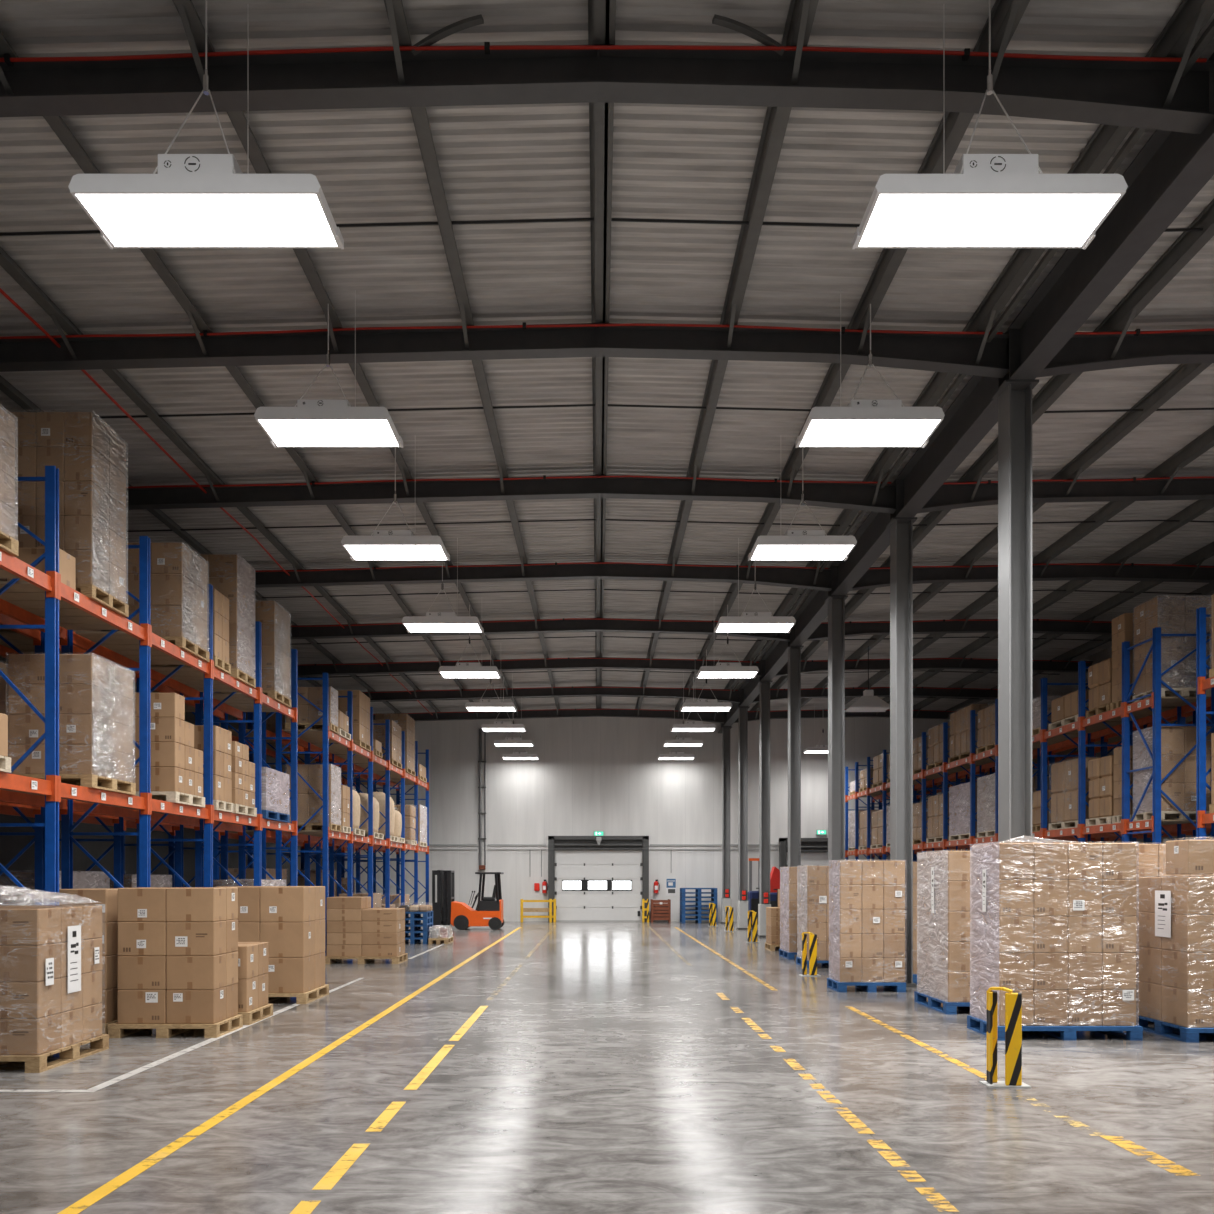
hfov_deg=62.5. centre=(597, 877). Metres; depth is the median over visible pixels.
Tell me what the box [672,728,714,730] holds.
diffuser
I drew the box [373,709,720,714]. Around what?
pipe
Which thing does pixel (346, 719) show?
carton
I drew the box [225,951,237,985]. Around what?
carton
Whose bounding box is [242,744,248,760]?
carton
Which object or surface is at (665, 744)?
diffuser
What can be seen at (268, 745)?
rack
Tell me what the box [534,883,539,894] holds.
alarm box
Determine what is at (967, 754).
wooden pallet
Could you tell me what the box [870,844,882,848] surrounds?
wooden pallet
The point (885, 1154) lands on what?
floor marking
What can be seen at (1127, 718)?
rack
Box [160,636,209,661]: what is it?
wooden pallet
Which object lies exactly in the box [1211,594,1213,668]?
load
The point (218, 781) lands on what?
carton
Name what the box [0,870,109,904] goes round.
load
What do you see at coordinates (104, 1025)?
wooden pallet
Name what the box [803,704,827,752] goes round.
light
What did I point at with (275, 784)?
load
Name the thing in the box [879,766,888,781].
carton
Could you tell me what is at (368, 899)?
carton
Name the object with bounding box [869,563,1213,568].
pipe
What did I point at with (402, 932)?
carton
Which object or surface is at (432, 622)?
light
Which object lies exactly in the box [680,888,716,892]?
pallet
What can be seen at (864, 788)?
wooden pallet
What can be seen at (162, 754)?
carton
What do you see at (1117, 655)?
carton
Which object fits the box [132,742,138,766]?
carton
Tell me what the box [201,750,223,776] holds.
carton
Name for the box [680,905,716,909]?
pallet
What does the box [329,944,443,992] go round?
floor marking
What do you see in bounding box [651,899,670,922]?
crate
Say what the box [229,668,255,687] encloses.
wooden pallet
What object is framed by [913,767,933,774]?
wooden pallet
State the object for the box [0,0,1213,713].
ceiling
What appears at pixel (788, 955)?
pallet
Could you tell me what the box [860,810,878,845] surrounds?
load
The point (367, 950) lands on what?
carton
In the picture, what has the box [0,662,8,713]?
load
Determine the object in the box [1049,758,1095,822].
load
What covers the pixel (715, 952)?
floor marking
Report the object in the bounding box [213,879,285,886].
load
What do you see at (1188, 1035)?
pallet
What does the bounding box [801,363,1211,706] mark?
roof purlin
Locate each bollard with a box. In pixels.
[709,903,715,925]
[725,906,732,930]
[747,911,759,942]
[799,932,820,975]
[979,987,1030,1087]
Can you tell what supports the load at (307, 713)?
on the wooden pallet
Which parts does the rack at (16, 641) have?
upright frame, post, upright frame, post, post, upright frame, post, post, upright frame, post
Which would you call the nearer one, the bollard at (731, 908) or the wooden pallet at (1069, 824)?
the wooden pallet at (1069, 824)
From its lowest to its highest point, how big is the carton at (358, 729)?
0.390 m
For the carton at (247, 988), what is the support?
on the wooden pallet at (253, 1016)
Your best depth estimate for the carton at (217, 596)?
14.72 m
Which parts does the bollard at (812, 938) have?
post, post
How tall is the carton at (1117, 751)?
0.313 m
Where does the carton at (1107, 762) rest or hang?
on the carton at (1106, 783)
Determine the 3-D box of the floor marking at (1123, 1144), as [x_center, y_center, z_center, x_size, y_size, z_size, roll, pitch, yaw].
[3.370,1.697,6.147,0.140,0.001,0.884,0,0,0]
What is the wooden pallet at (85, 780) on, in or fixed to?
on the rack at (42, 602)
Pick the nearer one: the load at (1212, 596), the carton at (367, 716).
the load at (1212, 596)
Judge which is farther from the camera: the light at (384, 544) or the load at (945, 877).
the light at (384, 544)
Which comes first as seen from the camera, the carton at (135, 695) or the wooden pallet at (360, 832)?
the carton at (135, 695)
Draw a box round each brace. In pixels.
[411,14,483,55]
[712,14,784,55]
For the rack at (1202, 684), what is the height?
5.950 m
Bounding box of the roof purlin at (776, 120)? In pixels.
[635,0,818,708]
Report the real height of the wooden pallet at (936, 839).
0.144 m
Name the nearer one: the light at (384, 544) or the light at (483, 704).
the light at (384, 544)
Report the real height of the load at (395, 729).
1.078 m
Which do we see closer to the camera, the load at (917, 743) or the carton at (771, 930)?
the carton at (771, 930)
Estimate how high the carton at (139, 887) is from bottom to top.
0.362 m
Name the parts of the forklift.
load backrest frame, mast rail, mast rail, mast rail, seat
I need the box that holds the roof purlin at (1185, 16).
[718,0,1213,701]
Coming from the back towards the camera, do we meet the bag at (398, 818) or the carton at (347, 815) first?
the bag at (398, 818)
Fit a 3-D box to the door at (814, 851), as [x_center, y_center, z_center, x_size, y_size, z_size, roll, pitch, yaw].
[8.250,0.075,38.825,2.380,3.250,0.330,0,0,0]
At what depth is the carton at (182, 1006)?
10.66 m
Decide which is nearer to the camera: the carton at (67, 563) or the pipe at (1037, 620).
the carton at (67, 563)
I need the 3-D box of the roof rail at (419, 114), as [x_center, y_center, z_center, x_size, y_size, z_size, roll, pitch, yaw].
[-1.495,-6.396,16.995,0.160,0.188,43.990,0,0,0]
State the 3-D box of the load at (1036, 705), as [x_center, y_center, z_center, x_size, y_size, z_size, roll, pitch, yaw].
[9.995,-3.585,21.950,0.970,0.677,0.940,0,0,0]
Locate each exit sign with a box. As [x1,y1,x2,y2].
[594,831,603,835]
[816,830,826,834]
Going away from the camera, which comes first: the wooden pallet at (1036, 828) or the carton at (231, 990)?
the carton at (231, 990)
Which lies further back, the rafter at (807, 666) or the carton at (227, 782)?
the rafter at (807, 666)
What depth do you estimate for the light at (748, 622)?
18.75 m
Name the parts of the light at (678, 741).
power cord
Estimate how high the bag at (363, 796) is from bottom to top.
1.004 m
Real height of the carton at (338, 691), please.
0.390 m
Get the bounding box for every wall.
[0,630,336,886]
[345,717,949,921]
[984,619,1211,843]
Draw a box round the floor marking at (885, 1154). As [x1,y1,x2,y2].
[718,993,958,1211]
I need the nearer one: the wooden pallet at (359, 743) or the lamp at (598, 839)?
the wooden pallet at (359, 743)
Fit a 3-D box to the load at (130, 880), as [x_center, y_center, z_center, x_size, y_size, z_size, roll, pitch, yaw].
[-7.400,0.746,15.700,0.839,1.620,1.440,0,0,0]
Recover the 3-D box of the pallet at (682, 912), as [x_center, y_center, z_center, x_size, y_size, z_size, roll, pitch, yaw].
[3.815,1.288,38.000,1.330,0.165,1.000,0,0,0]
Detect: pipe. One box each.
[0,42,1206,65]
[0,288,432,714]
[0,322,1002,338]
[126,475,890,487]
[254,562,827,571]
[290,618,717,626]
[290,658,758,665]
[362,686,737,692]
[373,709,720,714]
[748,709,956,711]
[770,687,997,689]
[811,658,1090,662]
[821,619,1111,623]
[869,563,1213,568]
[944,476,1213,484]
[1075,328,1213,335]
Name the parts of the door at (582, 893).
pane, dark panel, pane, dark panel, pane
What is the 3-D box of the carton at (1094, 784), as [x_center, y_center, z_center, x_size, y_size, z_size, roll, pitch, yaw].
[9.769,-1.722,19.282,0.442,0.383,0.416,0,0,0]
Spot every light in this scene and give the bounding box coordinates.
[68,0,343,248]
[254,290,402,447]
[341,447,449,560]
[402,538,483,632]
[438,605,500,677]
[465,650,516,711]
[481,671,526,731]
[493,698,533,746]
[502,719,538,759]
[658,719,694,759]
[663,698,703,746]
[670,671,715,731]
[680,650,731,711]
[696,605,758,677]
[714,538,795,632]
[748,447,856,560]
[795,290,944,447]
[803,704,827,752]
[852,0,1127,248]
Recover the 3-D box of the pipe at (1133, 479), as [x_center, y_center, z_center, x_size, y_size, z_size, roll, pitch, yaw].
[9.550,-6.239,15.698,9.100,0.121,0.055,0,0,0]
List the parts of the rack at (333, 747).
post, upright frame, post, post, upright frame, post, post, upright frame, post, post, upright frame, post, post, upright frame, post, post, upright frame, post, upright frame, post, post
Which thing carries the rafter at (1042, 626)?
attached to the wall at (1064, 677)
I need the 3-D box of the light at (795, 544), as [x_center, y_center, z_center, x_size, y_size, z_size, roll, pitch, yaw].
[2.970,-5.602,14.600,1.460,1.723,0.701,0,0,0]
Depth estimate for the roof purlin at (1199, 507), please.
19.91 m
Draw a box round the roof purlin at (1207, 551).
[913,542,1213,709]
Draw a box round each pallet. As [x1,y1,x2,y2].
[0,531,18,555]
[0,755,10,772]
[0,1034,108,1072]
[15,774,135,794]
[76,584,128,616]
[102,1020,116,1033]
[107,1014,242,1037]
[134,791,204,807]
[159,656,230,673]
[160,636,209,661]
[213,800,232,812]
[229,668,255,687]
[233,804,256,816]
[238,1004,272,1024]
[262,690,290,707]
[262,810,289,822]
[268,984,328,1003]
[285,723,337,733]
[298,823,340,831]
[303,826,350,833]
[325,953,407,963]
[337,728,350,740]
[353,740,370,751]
[353,828,364,835]
[364,832,383,839]
[373,749,382,757]
[383,759,401,768]
[384,835,397,841]
[384,837,404,842]
[405,767,415,776]
[405,840,416,844]
[405,841,426,846]
[405,911,432,917]
[405,917,432,924]
[405,923,432,930]
[405,929,430,937]
[405,935,428,943]
[418,775,426,782]
[428,936,452,943]
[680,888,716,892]
[680,892,716,896]
[680,896,716,900]
[680,901,716,905]
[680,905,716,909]
[680,909,716,914]
[680,914,716,918]
[680,918,716,922]
[765,943,780,950]
[779,949,796,959]
[796,957,829,967]
[827,978,905,991]
[859,786,871,791]
[859,846,875,849]
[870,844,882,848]
[872,780,886,787]
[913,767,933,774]
[913,839,948,844]
[913,974,918,983]
[914,991,971,1013]
[926,760,955,770]
[926,836,958,842]
[948,751,975,762]
[949,833,984,840]
[967,1015,1142,1040]
[976,743,994,753]
[977,830,994,837]
[1032,727,1048,735]
[1032,825,1060,831]
[1049,714,1077,729]
[1049,820,1095,829]
[1085,704,1109,718]
[1085,816,1111,826]
[1110,698,1176,709]
[1112,815,1166,823]
[1132,688,1210,702]
[1132,811,1208,821]
[1136,1014,1213,1042]
[1209,668,1213,677]
[1209,804,1213,812]
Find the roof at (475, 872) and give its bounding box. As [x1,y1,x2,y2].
[475,872,503,873]
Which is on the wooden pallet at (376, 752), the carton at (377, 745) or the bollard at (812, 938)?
the carton at (377, 745)
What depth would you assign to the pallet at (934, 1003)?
12.96 m
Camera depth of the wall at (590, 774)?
39.00 m
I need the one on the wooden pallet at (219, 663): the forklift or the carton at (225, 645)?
the carton at (225, 645)
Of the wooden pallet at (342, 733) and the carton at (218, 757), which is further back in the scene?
the wooden pallet at (342, 733)
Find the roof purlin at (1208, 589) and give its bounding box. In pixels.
[947,583,1213,710]
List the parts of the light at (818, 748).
power cord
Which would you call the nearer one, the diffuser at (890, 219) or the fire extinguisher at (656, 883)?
the diffuser at (890, 219)
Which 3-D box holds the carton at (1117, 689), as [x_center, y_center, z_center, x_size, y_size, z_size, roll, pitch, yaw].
[9.761,-3.401,18.330,0.462,0.310,0.457,0,0,0]
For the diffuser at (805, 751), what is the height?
0.006 m
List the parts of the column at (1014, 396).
cap plate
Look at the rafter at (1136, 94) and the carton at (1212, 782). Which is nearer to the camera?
the rafter at (1136, 94)
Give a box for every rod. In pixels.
[0,218,1202,235]
[96,404,1213,418]
[126,519,1213,531]
[254,589,1212,598]
[290,636,1111,644]
[298,670,1059,677]
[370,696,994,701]
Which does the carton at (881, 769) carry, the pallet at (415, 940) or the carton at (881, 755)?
the carton at (881, 755)
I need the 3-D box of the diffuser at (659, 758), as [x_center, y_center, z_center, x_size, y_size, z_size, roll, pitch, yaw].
[2.970,-4.546,38.000,1.280,0.006,0.660,0,0,0]
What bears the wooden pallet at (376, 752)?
on the rack at (333, 747)
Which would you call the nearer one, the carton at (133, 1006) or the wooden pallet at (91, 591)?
the carton at (133, 1006)
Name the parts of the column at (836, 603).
cap plate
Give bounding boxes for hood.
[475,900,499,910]
[770,867,780,891]
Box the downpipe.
[478,729,485,869]
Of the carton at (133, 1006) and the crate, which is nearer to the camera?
the carton at (133, 1006)
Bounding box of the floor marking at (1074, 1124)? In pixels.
[1016,1096,1104,1135]
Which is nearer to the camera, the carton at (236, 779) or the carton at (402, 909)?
the carton at (236, 779)
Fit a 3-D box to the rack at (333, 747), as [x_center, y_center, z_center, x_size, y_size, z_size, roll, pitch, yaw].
[-6.135,-1.275,26.920,1.110,5.950,12.510,0,0,0]
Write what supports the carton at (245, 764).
on the carton at (245, 779)
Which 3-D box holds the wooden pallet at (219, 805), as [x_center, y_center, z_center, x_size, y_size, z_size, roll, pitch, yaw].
[-6.065,-1.074,14.980,0.960,0.144,0.680,0,0,0]
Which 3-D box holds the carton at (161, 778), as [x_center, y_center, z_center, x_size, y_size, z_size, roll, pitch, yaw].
[-5.832,-1.310,13.408,0.465,0.328,0.314,0,0,0]
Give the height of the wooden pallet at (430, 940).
0.144 m
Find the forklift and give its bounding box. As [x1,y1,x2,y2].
[432,870,503,929]
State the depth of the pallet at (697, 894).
37.50 m
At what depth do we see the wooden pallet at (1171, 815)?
17.43 m
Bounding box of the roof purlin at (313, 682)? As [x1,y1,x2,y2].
[290,663,322,686]
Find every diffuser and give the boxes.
[76,194,336,245]
[259,420,397,445]
[344,545,446,559]
[405,624,480,631]
[441,672,498,677]
[467,707,514,710]
[482,728,524,730]
[495,744,531,745]
[504,758,536,758]
[659,758,692,758]
[665,744,701,745]
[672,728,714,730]
[682,707,730,710]
[698,672,756,677]
[717,624,792,631]
[751,545,853,559]
[800,420,939,445]
[805,751,827,752]
[859,194,1119,245]
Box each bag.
[353,787,359,828]
[358,793,378,832]
[366,792,394,835]
[394,807,401,836]
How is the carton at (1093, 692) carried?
on the wooden pallet at (1105, 708)
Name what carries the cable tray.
attached to the wall at (590, 774)
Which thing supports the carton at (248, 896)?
on the carton at (247, 931)
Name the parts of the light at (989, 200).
power cord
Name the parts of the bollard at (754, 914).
post, post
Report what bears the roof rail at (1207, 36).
attached to the rafter
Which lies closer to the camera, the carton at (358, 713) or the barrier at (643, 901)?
the carton at (358, 713)
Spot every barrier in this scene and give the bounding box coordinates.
[520,899,555,922]
[642,899,648,922]
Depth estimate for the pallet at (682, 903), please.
37.50 m
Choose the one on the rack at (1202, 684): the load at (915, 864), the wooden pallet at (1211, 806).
the wooden pallet at (1211, 806)
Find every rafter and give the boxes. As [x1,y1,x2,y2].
[0,0,1213,133]
[0,304,1008,377]
[126,466,895,513]
[254,557,831,590]
[289,615,789,641]
[290,655,760,677]
[364,684,739,702]
[373,707,722,722]
[734,708,960,722]
[752,684,997,702]
[774,654,1092,676]
[806,614,1111,640]
[850,556,1213,590]
[918,466,1213,512]
[1036,309,1213,377]
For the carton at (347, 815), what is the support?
on the wooden pallet at (344, 829)
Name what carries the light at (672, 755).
hanging from the ceiling
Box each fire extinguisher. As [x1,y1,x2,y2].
[542,880,547,892]
[654,880,659,892]
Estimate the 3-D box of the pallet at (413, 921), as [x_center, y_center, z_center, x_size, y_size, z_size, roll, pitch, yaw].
[-4.775,1.123,26.200,0.750,0.165,1.000,0,0,0]
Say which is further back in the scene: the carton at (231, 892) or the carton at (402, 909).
the carton at (402, 909)
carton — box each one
[0,713,7,756]
[7,548,75,589]
[59,888,117,921]
[101,954,117,989]
[101,987,117,1022]
[102,921,117,955]
[117,767,138,790]
[117,956,166,989]
[117,989,166,1023]
[118,888,166,921]
[118,922,166,955]
[132,717,138,741]
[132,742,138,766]
[133,693,138,716]
[139,887,185,887]
[150,693,184,720]
[150,717,184,744]
[150,742,184,768]
[150,767,184,792]
[166,888,225,921]
[166,921,225,955]
[166,954,225,989]
[166,987,225,1023]
[184,745,193,771]
[185,721,193,747]
[185,770,193,794]
[186,887,237,919]
[194,725,223,752]
[194,749,202,773]
[194,772,202,796]
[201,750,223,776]
[203,775,223,800]
[213,588,221,615]
[213,611,221,637]
[213,634,221,658]
[222,594,228,620]
[222,617,228,641]
[222,639,228,662]
[223,886,265,921]
[224,729,231,754]
[224,753,231,778]
[224,778,231,802]
[225,919,237,952]
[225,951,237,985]
[225,983,237,1018]
[231,741,241,758]
[231,773,241,789]
[232,757,241,773]
[232,788,241,804]
[238,922,259,941]
[238,942,268,975]
[238,944,257,978]
[238,976,257,1011]
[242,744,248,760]
[242,759,248,775]
[242,775,248,790]
[242,790,248,805]
[248,776,254,792]
[249,762,254,777]
[249,792,254,807]
[258,973,267,1007]
[260,886,314,921]
[260,921,314,957]
[268,955,314,992]
[314,886,324,919]
[314,919,324,954]
[315,952,324,987]
[327,897,365,908]
[327,909,361,920]
[327,921,361,932]
[327,933,361,944]
[327,945,361,956]
[335,690,339,706]
[337,709,343,729]
[340,690,364,709]
[340,707,364,726]
[340,785,345,798]
[340,798,345,812]
[340,812,345,825]
[344,714,348,732]
[346,786,349,800]
[346,800,349,813]
[346,813,349,826]
[353,723,364,741]
[362,909,400,920]
[362,920,400,932]
[362,932,400,944]
[362,943,400,956]
[365,695,369,713]
[365,711,369,729]
[365,727,369,744]
[366,897,370,907]
[368,908,404,919]
[373,739,381,751]
[401,919,404,930]
[401,931,404,942]
[401,942,404,954]
[418,763,422,775]
[423,766,425,777]
[766,907,780,916]
[766,916,780,925]
[766,925,780,934]
[766,934,780,944]
[873,755,879,769]
[873,769,878,783]
[879,752,889,767]
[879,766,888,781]
[1032,807,1051,824]
[1033,790,1052,808]
[1051,695,1065,722]
[1065,690,1088,717]
[1088,663,1100,688]
[1088,758,1101,779]
[1089,686,1099,709]
[1089,778,1101,798]
[1089,798,1100,818]
[1099,658,1112,684]
[1099,681,1111,706]
[1100,755,1113,776]
[1100,776,1113,796]
[1100,796,1113,816]
[1112,613,1134,635]
[1112,630,1134,652]
[1112,649,1133,668]
[1112,665,1134,685]
[1112,682,1132,701]
[1114,746,1134,764]
[1114,763,1133,781]
[1114,780,1134,798]
[1114,798,1133,815]
[1211,733,1213,756]
[1211,757,1213,780]
[1211,780,1213,803]
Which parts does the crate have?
corner post, corner post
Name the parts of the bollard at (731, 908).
post, post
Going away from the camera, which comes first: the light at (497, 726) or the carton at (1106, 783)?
the carton at (1106, 783)
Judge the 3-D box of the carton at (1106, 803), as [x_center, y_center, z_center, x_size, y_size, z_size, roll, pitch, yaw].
[9.763,-1.337,18.841,0.442,0.383,0.416,0,0,0]
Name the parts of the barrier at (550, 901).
barrier post, rail, rail, barrier post, barrier post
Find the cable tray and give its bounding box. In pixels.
[361,844,777,849]
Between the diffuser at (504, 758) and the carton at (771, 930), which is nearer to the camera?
the carton at (771, 930)
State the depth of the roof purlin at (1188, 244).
11.35 m
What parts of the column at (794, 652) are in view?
cap plate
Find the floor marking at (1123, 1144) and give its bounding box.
[1101,1136,1200,1175]
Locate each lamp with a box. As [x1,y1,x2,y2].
[596,837,600,844]
[845,646,889,711]
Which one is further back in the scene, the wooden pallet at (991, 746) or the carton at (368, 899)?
the wooden pallet at (991, 746)
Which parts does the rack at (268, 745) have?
post, upright frame, post, post, upright frame, post, upright frame, post, post, post, post, upright frame, upright frame, post, upright frame, post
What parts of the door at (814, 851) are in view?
panel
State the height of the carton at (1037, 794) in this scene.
0.375 m
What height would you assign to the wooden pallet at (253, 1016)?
0.144 m
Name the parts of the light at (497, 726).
power cord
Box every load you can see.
[0,407,17,538]
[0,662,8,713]
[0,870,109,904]
[0,886,104,1054]
[6,410,127,602]
[6,653,134,781]
[110,874,171,887]
[119,543,208,649]
[196,554,254,677]
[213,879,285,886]
[228,869,286,885]
[253,600,290,698]
[262,768,288,813]
[266,712,285,733]
[286,687,337,725]
[287,764,340,824]
[298,870,335,896]
[334,877,354,896]
[339,893,381,907]
[373,720,400,762]
[375,714,414,770]
[381,904,394,907]
[382,894,409,927]
[394,805,416,839]
[396,805,426,842]
[780,867,799,951]
[797,865,829,960]
[829,860,905,981]
[848,810,866,847]
[850,781,859,791]
[860,768,873,787]
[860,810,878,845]
[872,809,887,844]
[886,803,914,842]
[888,753,889,778]
[913,735,929,769]
[913,802,928,839]
[913,861,918,973]
[917,850,977,1001]
[928,722,950,764]
[928,793,949,837]
[949,782,977,835]
[950,704,993,757]
[970,835,1138,1025]
[976,704,994,747]
[977,774,1035,831]
[1032,697,1058,729]
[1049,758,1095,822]
[1127,844,1213,1011]
[1133,595,1211,695]
[1133,726,1210,812]
[1136,840,1213,1027]
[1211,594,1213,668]
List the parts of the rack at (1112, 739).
post, upright frame, post, upright frame, post, post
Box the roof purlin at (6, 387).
[0,375,400,712]
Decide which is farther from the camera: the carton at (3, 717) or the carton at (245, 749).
the carton at (245, 749)
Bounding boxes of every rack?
[0,466,297,905]
[0,613,227,904]
[213,712,382,896]
[276,673,428,955]
[845,627,1213,861]
[879,706,1210,861]
[1196,607,1213,839]
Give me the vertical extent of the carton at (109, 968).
0.359 m
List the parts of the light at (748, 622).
power cord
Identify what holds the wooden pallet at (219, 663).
on the rack at (42, 602)
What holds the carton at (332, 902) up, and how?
on the carton at (332, 914)
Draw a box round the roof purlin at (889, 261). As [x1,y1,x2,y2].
[675,0,1029,709]
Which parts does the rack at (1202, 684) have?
post, upright frame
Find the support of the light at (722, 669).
hanging from the ceiling
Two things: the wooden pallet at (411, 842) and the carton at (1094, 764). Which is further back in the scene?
the wooden pallet at (411, 842)
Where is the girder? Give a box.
[718,52,1213,732]
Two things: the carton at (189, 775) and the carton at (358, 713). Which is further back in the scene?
the carton at (358, 713)
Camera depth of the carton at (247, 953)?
11.62 m
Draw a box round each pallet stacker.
[748,858,758,926]
[770,867,780,906]
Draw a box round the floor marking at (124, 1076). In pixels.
[0,1003,299,1091]
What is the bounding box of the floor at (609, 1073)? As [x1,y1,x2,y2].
[0,922,1213,1213]
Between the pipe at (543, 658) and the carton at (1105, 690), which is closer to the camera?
the carton at (1105, 690)
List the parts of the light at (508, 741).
power cord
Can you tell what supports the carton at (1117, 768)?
on the carton at (1117, 785)
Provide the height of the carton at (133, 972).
0.362 m
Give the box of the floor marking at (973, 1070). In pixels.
[849,1007,986,1079]
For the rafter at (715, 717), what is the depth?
37.40 m
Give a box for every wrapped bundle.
[399,902,431,911]
[429,925,452,937]
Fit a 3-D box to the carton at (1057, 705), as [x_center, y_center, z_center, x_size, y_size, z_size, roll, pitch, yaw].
[9.757,-3.497,20.780,0.455,0.502,0.601,0,0,0]
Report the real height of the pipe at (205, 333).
0.252 m
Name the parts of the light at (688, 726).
power cord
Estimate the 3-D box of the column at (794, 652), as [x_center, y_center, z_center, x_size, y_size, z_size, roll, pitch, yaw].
[4.800,-1.970,24.458,0.400,7.340,0.480,0,0,0]
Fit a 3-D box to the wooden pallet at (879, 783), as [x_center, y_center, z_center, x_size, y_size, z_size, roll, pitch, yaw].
[9.995,-3.174,34.000,0.960,0.144,1.440,0,0,0]
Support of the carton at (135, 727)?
on the carton at (135, 755)
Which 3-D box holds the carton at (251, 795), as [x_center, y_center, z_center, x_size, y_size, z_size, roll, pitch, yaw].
[-5.832,-1.267,16.200,0.465,0.243,0.297,0,0,0]
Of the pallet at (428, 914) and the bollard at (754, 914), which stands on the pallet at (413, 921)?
the pallet at (428, 914)
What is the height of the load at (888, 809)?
1.226 m
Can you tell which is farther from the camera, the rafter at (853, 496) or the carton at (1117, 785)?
the carton at (1117, 785)
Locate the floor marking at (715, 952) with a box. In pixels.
[675,927,776,989]
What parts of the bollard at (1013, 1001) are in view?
post, plate, post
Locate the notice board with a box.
[666,878,675,895]
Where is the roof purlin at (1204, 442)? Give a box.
[845,425,1213,703]
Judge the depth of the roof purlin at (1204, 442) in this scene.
18.21 m
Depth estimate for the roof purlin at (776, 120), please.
10.24 m
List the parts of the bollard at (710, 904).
post, post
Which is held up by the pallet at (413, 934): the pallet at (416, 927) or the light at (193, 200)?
the pallet at (416, 927)
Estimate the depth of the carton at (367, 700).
24.30 m
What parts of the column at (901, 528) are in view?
cap plate, plate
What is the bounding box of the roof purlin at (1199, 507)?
[882,499,1213,702]
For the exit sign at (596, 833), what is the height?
0.200 m
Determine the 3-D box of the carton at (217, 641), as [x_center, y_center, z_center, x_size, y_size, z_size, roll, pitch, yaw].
[-5.801,-3.411,14.766,0.397,0.330,0.287,0,0,0]
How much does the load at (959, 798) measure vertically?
1.328 m
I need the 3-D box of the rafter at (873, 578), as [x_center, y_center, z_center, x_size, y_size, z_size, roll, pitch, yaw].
[9.550,-6.058,19.916,9.300,0.549,0.652,0,0,0]
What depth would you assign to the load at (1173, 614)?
17.10 m
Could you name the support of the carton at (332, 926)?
on the carton at (332, 938)
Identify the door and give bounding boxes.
[548,836,648,921]
[779,838,827,873]
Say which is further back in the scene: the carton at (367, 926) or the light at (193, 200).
the carton at (367, 926)
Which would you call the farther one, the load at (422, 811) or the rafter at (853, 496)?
the load at (422, 811)
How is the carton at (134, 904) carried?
on the carton at (134, 938)
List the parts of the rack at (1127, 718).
post, post, upright frame, post, upright frame, post, upright frame, post, post, upright frame, post, post, upright frame, post, post, upright frame, post, post, upright frame, post, upright frame, post, post, upright frame, post, post, upright frame, post, post, upright frame, post, post, upright frame, post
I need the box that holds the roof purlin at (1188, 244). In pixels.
[750,199,1213,710]
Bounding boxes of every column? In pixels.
[721,726,731,923]
[736,707,749,929]
[757,681,772,937]
[785,646,803,866]
[825,595,847,865]
[886,517,918,986]
[992,379,1038,842]
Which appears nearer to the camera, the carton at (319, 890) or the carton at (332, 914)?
the carton at (319, 890)
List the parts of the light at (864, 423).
power cord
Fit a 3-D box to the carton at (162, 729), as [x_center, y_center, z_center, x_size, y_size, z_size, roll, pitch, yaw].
[-5.833,-1.967,13.407,0.462,0.328,0.317,0,0,0]
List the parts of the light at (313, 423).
power cord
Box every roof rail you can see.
[717,19,1213,712]
[721,0,1213,701]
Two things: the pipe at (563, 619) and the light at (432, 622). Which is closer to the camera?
the light at (432, 622)
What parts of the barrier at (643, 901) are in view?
barrier post, barrier post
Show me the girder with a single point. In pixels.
(1172, 167)
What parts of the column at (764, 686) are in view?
cap plate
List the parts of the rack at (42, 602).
upright frame, post, post, upright frame, post, post, upright frame, post, post, upright frame, post, post, upright frame, post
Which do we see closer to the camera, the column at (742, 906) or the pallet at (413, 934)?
the pallet at (413, 934)
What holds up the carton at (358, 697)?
on the carton at (358, 713)
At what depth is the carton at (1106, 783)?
18.77 m
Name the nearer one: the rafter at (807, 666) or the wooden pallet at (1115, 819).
the wooden pallet at (1115, 819)
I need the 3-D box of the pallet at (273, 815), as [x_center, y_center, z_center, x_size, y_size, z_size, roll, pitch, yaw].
[-6.065,-1.074,17.475,0.960,0.144,1.290,0,0,0]
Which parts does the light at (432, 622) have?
power cord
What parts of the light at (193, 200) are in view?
power cord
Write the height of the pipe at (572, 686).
0.255 m

